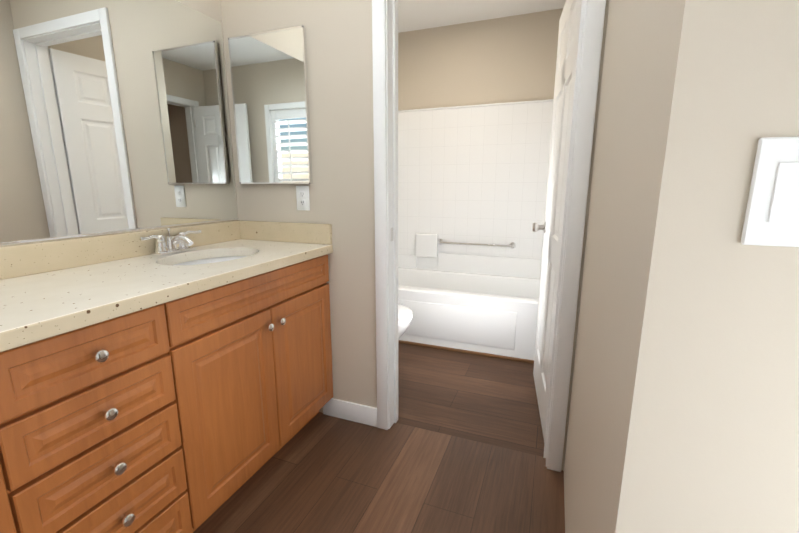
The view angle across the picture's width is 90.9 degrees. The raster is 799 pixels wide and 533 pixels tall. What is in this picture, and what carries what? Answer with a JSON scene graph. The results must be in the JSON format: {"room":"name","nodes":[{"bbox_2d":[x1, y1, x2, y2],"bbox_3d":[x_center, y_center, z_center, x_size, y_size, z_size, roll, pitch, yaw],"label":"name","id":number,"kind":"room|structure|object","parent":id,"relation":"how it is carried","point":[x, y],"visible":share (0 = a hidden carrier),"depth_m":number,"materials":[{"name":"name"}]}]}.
{"room":"bathroom","nodes":[
{"label":"bathroom","id":0,"kind":"room"},
{"bbox_2d":[176,0,238,219],"bbox_3d":[-0.943,-0.433,1.887,0.120,2.440,4.126,5,13,21],"label":"wall","id":1,"kind":"structure","parent":0,"point":[211,8],"depth_m":1.80,"materials":[{"name":"beige paint"}]},
{"bbox_2d":[0,0,237,246],"bbox_3d":[-1.207,-0.497,1.001,0.010,0.924,2.044,5,13,21],"label":"mirror","id":2,"kind":"object","parent":1,"relation":"attached to","point":[114,116],"visible":1,"depth_m":1.42,"materials":[{"name":"white mirror"}]},
{"bbox_2d":[193,342,564,532],"bbox_3d":[3.045,1.134,0.533,8.745,0.080,4.270,5,13,21],"label":"floor","id":3,"kind":"structure","parent":0,"point":[320,472],"depth_m":1.67,"materials":[{"name":"brown wood"}]},
{"bbox_2d":[0,248,332,532],"bbox_3d":[-0.951,0.534,1.103,0.564,0.864,2.082,5,13,21],"label":"bathroom vanity","id":4,"kind":"object","parent":3,"relation":"on","point":[174,380],"depth_m":1.11,"materials":[{"name":"brown wood"}]},
{"bbox_2d":[0,240,331,343],"bbox_3d":[-0.954,0.091,1.012,0.557,0.039,2.082,5,13,21],"label":"countertop","id":5,"kind":"structure","parent":4,"relation":"on","point":[33,303],"depth_m":1.14,"materials":[{"name":"beige stone"}]},
{"bbox_2d":[136,228,203,255],"bbox_3d":[-0.907,-0.102,1.621,0.137,0.090,0.276,5,13,21],"label":"faucet","id":6,"kind":"object","parent":5,"relation":"on","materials":[{"name":"silver metal"}]},
{"bbox_2d":[164,252,255,267],"bbox_3d":[-0.750,0.071,1.594,0.352,0.183,0.466,5,13,21],"label":"sink","id":7,"kind":"object","parent":5,"relation":"in","point":[209,257],"depth_m":1.71,"materials":[{"name":"white ceramic"}]},
{"bbox_2d":[398,304,412,338],"bbox_3d":[-0.284,0.287,2.488,0.766,0.785,0.424,5,13,21],"label":"toilet","id":8,"kind":"object","parent":3,"relation":"on","point":[405,315],"visible":0.06,"depth_m":2.33,"materials":[{"name":"white ceramic"}]},
{"bbox_2d":[398,340,533,362],"bbox_3d":[0.305,0.597,2.888,1.632,0.018,0.015,5,13,21],"label":"molding","id":9,"kind":"structure","parent":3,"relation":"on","point":[470,352],"depth_m":2.81,"materials":[{"name":"brown wood"}]},
{"bbox_2d":[398,99,553,359],"bbox_3d":[0.446,-0.356,3.055,1.632,1.815,0.763,5,13,21],"label":"shower","id":10,"kind":"object","parent":3,"relation":"on","point":[472,185],"visible":0.6,"depth_m":3.26,"materials":[{"name":"white tile"}]},
{"bbox_2d":[221,0,608,470],"bbox_3d":[-0.050,-0.406,1.755,1.640,2.440,0.115,5,13,21],"label":"wall","id":11,"kind":"structure","parent":0,"point":[340,75],"depth_m":1.78,"materials":[{"name":"beige paint"}]},
{"bbox_2d":[228,25,312,183],"bbox_3d":[-0.602,-0.725,1.833,0.415,0.663,0.023,5,13,21],"label":"medicine cabinet","id":12,"kind":"object","parent":11,"relation":"attached to","point":[269,80],"visible":0.96,"depth_m":1.82,"materials":[{"name":"silver metal"}]},
{"bbox_2d":[296,186,309,210],"bbox_3d":[-0.460,-0.325,1.867,0.072,0.116,0.008,5,13,21],"label":"electrical outlet","id":13,"kind":"object","parent":11,"relation":"attached to","point":[302,197],"visible":1,"depth_m":1.86,"materials":[{"name":"white plastic"}]},
{"bbox_2d":[323,398,376,426],"bbox_3d":[-0.283,0.623,2.559,0.783,0.100,1.047,5,13,21],"label":"baseboard","id":14,"kind":"structure","parent":11,"relation":"attached to","point":[354,412],"depth_m":1.99,"materials":[{"name":"white wood"}]},
{"bbox_2d":[372,0,605,471],"bbox_3d":[0.309,-0.212,1.651,0.847,2.102,0.147,5,13,21],"label":"door frame","id":15,"kind":"structure","parent":11,"relation":"attached to","point":[385,61],"depth_m":1.60,"materials":[{"name":"white wood"}]},
{"bbox_2d":[532,0,581,442],"bbox_3d":[0.748,-0.244,1.945,0.195,2.022,0.717,5,13,21],"label":"door","id":16,"kind":"structure","parent":15,"relation":"attached to","point":[565,74],"depth_m":1.88,"materials":[{"name":"white wood"}]},
{"bbox_2d":[398,8,562,109],"bbox_3d":[0.608,-0.746,3.398,1.640,2.440,0.120,5,13,21],"label":"wall","id":17,"kind":"structure","parent":0,"point":[504,59],"depth_m":3.13,"materials":[{"name":"beige paint"}]},
{"bbox_2d":[398,0,565,32],"bbox_3d":[3.045,-1.334,0.023,8.745,0.080,4.270,5,13,21],"label":"ceiling","id":18,"kind":"structure","parent":0,"point":[413,15],"depth_m":2.90,"materials":[{"name":"white paint"}]},
{"bbox_2d":[564,0,663,532],"bbox_3d":[0.930,-0.424,1.842,0.120,2.440,2.843,5,13,21],"label":"wall","id":19,"kind":"structure","parent":0,"point":[630,52],"depth_m":0.85,"materials":[{"name":"beige paint"}]},
{"bbox_2d":[599,0,798,532],"bbox_3d":[0.694,-0.120,0.374,0.777,2.440,0.120,5,13,21],"label":"wall","id":20,"kind":"structure","parent":0,"point":[704,438],"depth_m":0.47,"materials":[{"name":"beige paint"}]},
{"bbox_2d":[740,136,798,246],"bbox_3d":[0.421,-0.079,0.421,0.072,0.116,0.008,5,13,21],"label":"light switch","id":21,"kind":"object","parent":20,"relation":"attached to","point":[772,214],"visible":1,"depth_m":0.42,"materials":[{"name":"white plastic"}]}
]}

